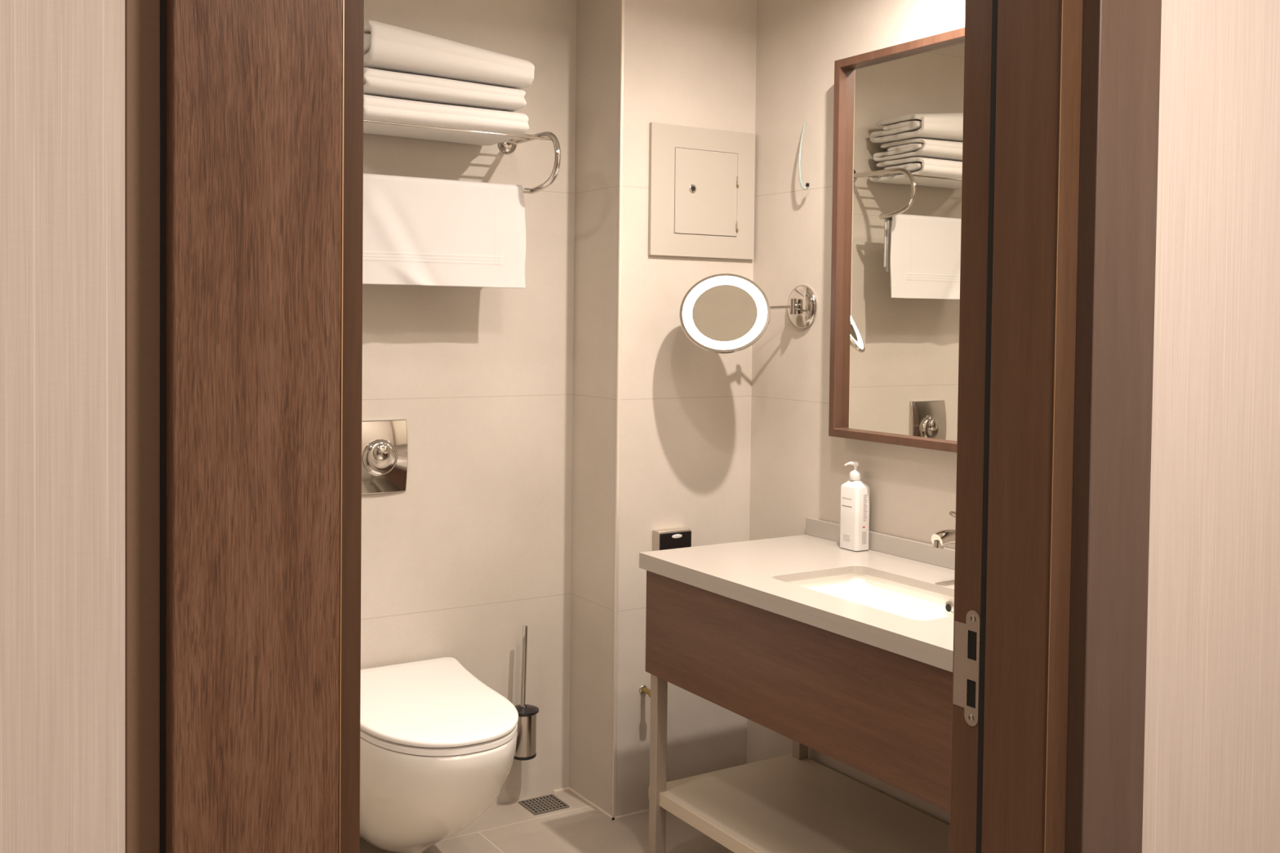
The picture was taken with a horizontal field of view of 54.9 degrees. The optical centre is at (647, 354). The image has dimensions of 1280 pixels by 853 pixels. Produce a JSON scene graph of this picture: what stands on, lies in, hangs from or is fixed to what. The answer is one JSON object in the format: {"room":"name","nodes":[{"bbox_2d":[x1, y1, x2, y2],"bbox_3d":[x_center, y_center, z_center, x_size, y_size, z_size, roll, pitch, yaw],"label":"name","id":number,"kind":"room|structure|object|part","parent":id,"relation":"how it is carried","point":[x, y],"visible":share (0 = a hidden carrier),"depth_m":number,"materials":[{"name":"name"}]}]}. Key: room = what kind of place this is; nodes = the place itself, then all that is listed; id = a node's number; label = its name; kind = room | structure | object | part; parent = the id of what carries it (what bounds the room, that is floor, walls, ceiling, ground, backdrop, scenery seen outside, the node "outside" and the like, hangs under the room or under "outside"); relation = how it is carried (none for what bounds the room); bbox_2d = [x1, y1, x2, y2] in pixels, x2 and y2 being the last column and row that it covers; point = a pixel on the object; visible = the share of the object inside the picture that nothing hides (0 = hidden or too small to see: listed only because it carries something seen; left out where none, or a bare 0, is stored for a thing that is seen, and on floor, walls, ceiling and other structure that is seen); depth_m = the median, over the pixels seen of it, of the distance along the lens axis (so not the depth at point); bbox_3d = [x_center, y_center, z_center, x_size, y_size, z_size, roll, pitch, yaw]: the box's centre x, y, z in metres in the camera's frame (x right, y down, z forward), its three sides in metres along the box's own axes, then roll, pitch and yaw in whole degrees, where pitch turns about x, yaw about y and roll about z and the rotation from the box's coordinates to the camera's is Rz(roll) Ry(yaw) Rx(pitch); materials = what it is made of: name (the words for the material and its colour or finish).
{"room":"hotel room hallway","nodes":[
{"label":"hotel room hallway","id":0,"kind":"room"},
{"bbox_2d":[360,0,576,805],"bbox_3d":[-1.202,0.071,3.279,2.275,2.600,0.100,0,2,-32],"label":"wall","id":1,"kind":"structure","parent":0,"point":[475,550],"depth_m":3.69,"materials":[{"name":"tile"}]},
{"bbox_2d":[361,418,408,494],"bbox_3d":[-0.757,0.292,3.479,0.178,0.209,0.050,0,2,-32],"label":"flush plate","id":2,"kind":"object","parent":1,"relation":"attached to","point":[384,452],"visible":0.79,"depth_m":3.49,"materials":[{"name":"silver metal"}]},
{"bbox_2d":[360,657,518,852],"bbox_3d":[-0.595,1.107,3.220,0.472,0.418,0.705,0,2,-32],"label":"toilet","id":3,"kind":"object","parent":1,"relation":"attached to","point":[437,744],"visible":0.7,"depth_m":3.01,"materials":[{"name":"white ceramic"}]},
{"bbox_3d":[-0.590,0.926,3.209,0.468,0.020,0.686,0,2,-32],"label":"seat","id":4,"kind":"part","parent":3,"relation":"part of","materials":[{"name":"white plastic"}]},
{"bbox_3d":[-0.596,1.126,3.221,0.467,0.380,0.703,0,2,-32],"label":"bowl","id":5,"kind":"part","parent":3,"relation":"part of","materials":[{"name":"white ceramic"}]},
{"bbox_3d":[-0.590,0.907,3.209,0.472,0.016,0.693,0,2,-32],"label":"lid","id":6,"kind":"part","parent":3,"relation":"part of","materials":[{"name":"white plastic"}]},
{"bbox_2d":[363,119,560,194],"bbox_3d":[-0.595,-0.558,3.386,0.682,0.194,0.331,0,2,-32],"label":"towel rack","id":7,"kind":"object","parent":1,"relation":"attached to","point":[508,146],"visible":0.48,"depth_m":3.43,"materials":[{"name":"silver metal"}]},
{"bbox_2d":[362,173,526,288],"bbox_3d":[-0.593,-0.335,3.387,0.564,0.296,0.063,0,2,-32],"label":"hand towel","id":8,"kind":"object","parent":7,"relation":"hanging from","point":[417,230],"visible":0.86,"depth_m":3.39,"materials":[{"name":"white fabric"}]},
{"bbox_2d":[363,94,528,145],"bbox_3d":[-0.598,-0.643,3.391,0.483,0.075,0.278,0,2,-32],"label":"bath towel","id":9,"kind":"object","parent":7,"relation":"on","point":[375,108],"visible":0.85,"depth_m":3.31,"materials":[{"name":"white fabric"}]},
{"bbox_2d":[363,67,526,111],"bbox_3d":[-0.595,-0.715,3.386,0.469,0.073,0.260,0,2,-32],"label":"bath towel","id":10,"kind":"object","parent":9,"relation":"on","point":[377,82],"visible":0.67,"depth_m":3.28,"materials":[{"name":"white fabric"}]},
{"bbox_2d":[364,19,534,89],"bbox_3d":[-0.580,-0.808,3.388,0.480,0.130,0.286,0,2,-32],"label":"bath towel","id":11,"kind":"object","parent":10,"relation":"on","point":[388,47],"visible":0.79,"depth_m":3.26,"materials":[{"name":"white fabric"}]},
{"bbox_3d":[-0.526,-0.599,3.277,0.622,0.007,0.007,0,2,-32],"label":"rail","id":12,"kind":"part","parent":7,"relation":"part of","materials":[{"name":"silver metal"}]},
{"bbox_3d":[-0.640,-0.622,3.457,0.622,0.007,0.007,0,2,-32],"label":"rail","id":13,"kind":"part","parent":7,"relation":"part of","materials":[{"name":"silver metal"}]},
{"bbox_3d":[-0.602,-0.620,3.398,0.622,0.007,0.007,0,2,-32],"label":"rail","id":14,"kind":"part","parent":7,"relation":"part of","materials":[{"name":"silver metal"}]},
{"bbox_3d":[-0.565,-0.617,3.338,0.622,0.007,0.007,0,2,-32],"label":"rail","id":15,"kind":"part","parent":7,"relation":"part of","materials":[{"name":"silver metal"}]},
{"bbox_3d":[-0.329,-0.548,3.549,0.017,0.173,0.322,0,2,-32],"label":"arm","id":16,"kind":"part","parent":7,"relation":"part of","materials":[{"name":"silver metal"}]},
{"bbox_2d":[513,625,538,760],"bbox_3d":[-0.375,1.014,3.711,0.090,0.394,0.110,0,2,-32],"label":"toilet brush","id":17,"kind":"object","parent":1,"relation":"attached to","point":[526,747],"visible":0.74,"depth_m":3.68,"materials":[{"name":"silver metal"}]},
{"bbox_3d":[-0.370,0.938,3.702,0.015,0.242,0.024,2,2,31],"label":"handle","id":18,"kind":"part","parent":17,"relation":"part of","materials":[{"name":"silver metal"}]},
{"bbox_3d":[-0.370,1.067,3.704,0.090,0.024,0.090,0,2,-32],"label":"lid","id":19,"kind":"part","parent":17,"relation":"part of","materials":[{"name":"black plastic"}]},
{"bbox_2d":[553,786,648,820],"bbox_3d":[-0.139,1.368,3.772,0.135,0.005,0.309,-1,2,-42],"label":"trim","id":20,"kind":"structure","parent":1,"relation":"attached to","point":[568,788],"depth_m":3.70,"materials":[{"name":"beige tile"}]},
{"bbox_2d":[360,789,733,852],"bbox_3d":[-0.709,1.429,2.349,3.900,0.050,2.560,0,2,-32],"label":"floor","id":21,"kind":"structure","parent":0,"point":[508,827],"depth_m":3.53,"materials":[{"name":"tile"}]},
{"bbox_2d":[518,794,569,815],"bbox_3d":[-0.314,1.367,3.737,0.117,0.004,0.110,0,2,-32],"label":"floor drain","id":22,"kind":"object","parent":21,"relation":"on","point":[548,803],"visible":1,"depth_m":3.73,"materials":[{"name":"black"}]},
{"bbox_2d":[645,570,952,852],"bbox_3d":[0.582,0.999,2.920,0.553,0.808,1.370,0,2,-32],"label":"vanity","id":23,"kind":"object","parent":21,"relation":"on","point":[884,715],"visible":0.49,"depth_m":3.01,"materials":[{"name":"brown wood"}]},
{"bbox_3d":[0.030,1.122,3.341,0.034,0.524,0.034,0,2,-32],"label":"leg","id":24,"kind":"part","parent":23,"relation":"part of","materials":[{"name":"beige paint"}]},
{"bbox_2d":[639,517,955,672],"bbox_3d":[0.595,0.609,2.895,0.590,0.211,1.377,0,2,-32],"label":"countertop","id":25,"kind":"structure","parent":23,"relation":"on","point":[896,595],"depth_m":3.09,"materials":[{"name":"stone"}]},
{"bbox_2d":[840,461,870,551],"bbox_3d":[0.573,0.417,3.395,0.052,0.243,0.073,0,2,-32],"label":"soap bottle","id":26,"kind":"object","parent":25,"relation":"on","point":[855,494],"visible":1,"depth_m":3.37,"materials":[{"name":"white plastic"}]},
{"bbox_2d":[786,573,954,620],"bbox_3d":[0.559,0.644,2.886,0.340,0.140,0.558,0,2,-32],"label":"basin","id":27,"kind":"object","parent":25,"relation":"in","point":[900,596],"depth_m":3.08,"materials":[{"name":"white ceramic"}]},
{"bbox_2d":[931,511,955,549],"bbox_3d":[0.745,0.465,2.975,0.140,0.175,0.052,0,2,-32],"label":"tap","id":28,"kind":"object","parent":25,"relation":"on","point":[943,538],"visible":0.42,"depth_m":2.94,"materials":[{"name":"silver metal"}]},
{"bbox_3d":[0.741,0.455,2.971,0.124,0.066,0.040,0,2,-32],"label":"spout","id":29,"kind":"part","parent":28,"relation":"part of","materials":[{"name":"silver metal"}]},
{"bbox_3d":[0.759,0.400,2.981,0.069,0.044,0.022,0,2,-32],"label":"lever","id":30,"kind":"part","parent":28,"relation":"part of","materials":[{"name":"silver metal"}]},
{"bbox_2d":[648,753,950,852],"bbox_3d":[0.582,1.220,2.945,0.520,0.037,1.340,0,2,-32],"label":"shelf","id":31,"kind":"object","parent":23,"relation":"attached to","point":[793,802],"depth_m":3.21,"materials":[{"name":"wood"}]},
{"bbox_3d":[0.449,1.119,3.606,0.034,0.524,0.034,0,2,-32],"label":"leg","id":32,"kind":"part","parent":23,"relation":"part of","materials":[{"name":"beige paint"}]},
{"bbox_2d":[0,0,1279,852],"bbox_3d":[0.013,0.144,1.197,3.900,2.600,0.076,0,2,-32],"label":"wall","id":33,"kind":"structure","parent":0,"point":[1211,764],"depth_m":1.54,"materials":[{"name":"wood"}]},
{"bbox_2d":[568,0,756,817],"bbox_3d":[0.064,0.068,3.918,0.588,2.600,0.375,0,2,-32],"label":"wall column","id":34,"kind":"structure","parent":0,"point":[685,441],"depth_m":3.71,"materials":[{"name":"tile"}]},
{"bbox_2d":[612,0,624,817],"bbox_3d":[-0.083,0.075,3.603,0.010,2.600,0.008,0,2,-32],"label":"trim","id":35,"kind":"structure","parent":34,"relation":"attached to","point":[622,8],"depth_m":3.60,"materials":[{"name":"beige"}]},
{"bbox_2d":[639,684,650,697],"bbox_3d":[0.006,1.003,3.653,0.028,0.028,0.066,0,2,-32],"label":"angle valve","id":36,"kind":"object","parent":34,"relation":"attached to","point":[643,689],"visible":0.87,"depth_m":3.67,"materials":[{"name":"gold metal"}]},
{"bbox_2d":[652,527,691,551],"bbox_3d":[0.075,0.593,3.695,0.115,0.133,0.043,0,2,-32],"label":"dispenser","id":37,"kind":"object","parent":34,"relation":"attached to","point":[680,537],"visible":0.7,"depth_m":3.68,"materials":[{"name":"plastic"}]},
{"bbox_2d":[648,122,755,259],"bbox_3d":[0.172,-0.489,3.732,0.382,0.390,0.020,0,2,-32],"label":"access panel","id":38,"kind":"object","parent":34,"relation":"attached to","point":[702,180],"visible":1,"depth_m":3.72,"materials":[{"name":"paint"}]},
{"bbox_3d":[0.178,-0.490,3.739,0.230,0.254,0.012,0,2,-32],"label":"panel door","id":39,"kind":"part","parent":38,"relation":"part of","materials":[{"name":"paint"}]},
{"bbox_2d":[746,0,965,825],"bbox_3d":[0.897,0.102,3.058,0.100,2.600,1.970,0,2,-32],"label":"wall","id":40,"kind":"structure","parent":0,"point":[798,471],"depth_m":3.63,"materials":[{"name":"tile"}]},
{"bbox_2d":[679,273,817,353],"bbox_3d":[0.288,-0.119,3.573,0.376,0.230,0.195,0,2,-32],"label":"magnifying mirror","id":41,"kind":"object","parent":40,"relation":"attached to","point":[722,313],"visible":1,"depth_m":3.54,"materials":[{"name":"silver metal"}]},
{"bbox_3d":[0.223,-0.119,3.531,0.188,0.164,0.091,1,2,5],"label":"magnifying glass","id":42,"kind":"part","parent":41,"relation":"part of","materials":[{"name":"white mirror"}]},
{"bbox_3d":[0.379,-0.138,3.643,0.105,0.014,0.009,1,2,12],"label":"arm","id":43,"kind":"part","parent":41,"relation":"part of","materials":[{"name":"silver metal"}]},
{"bbox_2d":[798,121,808,190],"bbox_3d":[0.457,-0.583,3.607,0.030,0.206,0.058,1,2,-6],"label":"wall hook","id":44,"kind":"object","parent":40,"relation":"attached to","point":[802,186],"visible":1,"depth_m":3.60,"materials":[{"name":"grey plastic"}]},
{"bbox_2d":[805,517,955,569],"bbox_3d":[0.840,0.527,3.047,0.012,0.050,1.377,0,2,-32],"label":"backsplash","id":45,"kind":"structure","parent":40,"relation":"attached to","point":[908,548],"depth_m":3.31,"materials":[{"name":"stone"}]},
{"bbox_2d":[828,26,964,453],"bbox_3d":[0.858,-0.276,2.957,0.071,1.045,1.174,0,2,-32],"label":"wall mirror","id":46,"kind":"object","parent":40,"relation":"attached to","point":[898,109],"visible":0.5,"depth_m":3.25,"materials":[{"name":"brown wood"}]},
{"bbox_3d":[0.104,-0.956,1.216,1.168,0.400,0.076,0,2,-32],"label":"wall","id":47,"kind":"structure","parent":0,"visible":0},
{"bbox_2d":[124,0,1161,852],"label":"door frame","id":48,"kind":"structure","parent":47,"relation":"in","point":[244,118],"depth_m":0.96,"materials":[{"name":"brown wood"}]},
{"bbox_3d":[-0.305,0.337,0.951,0.125,2.220,0.036,0,2,-32],"label":"casing","id":49,"kind":"part","parent":48,"relation":"part of","materials":[{"name":"brown wood"}]},
{"bbox_3d":[0.409,0.400,1.576,0.001,0.148,0.042,0,2,-32],"label":"strike plate","id":50,"kind":"part","parent":48,"relation":"part of","materials":[{"name":"metal"}]},
{"bbox_3d":[0.542,0.331,1.520,0.114,2.220,0.092,0,2,-32],"label":"casing","id":51,"kind":"part","parent":48,"relation":"part of","materials":[{"name":"brown wood"}]}
]}

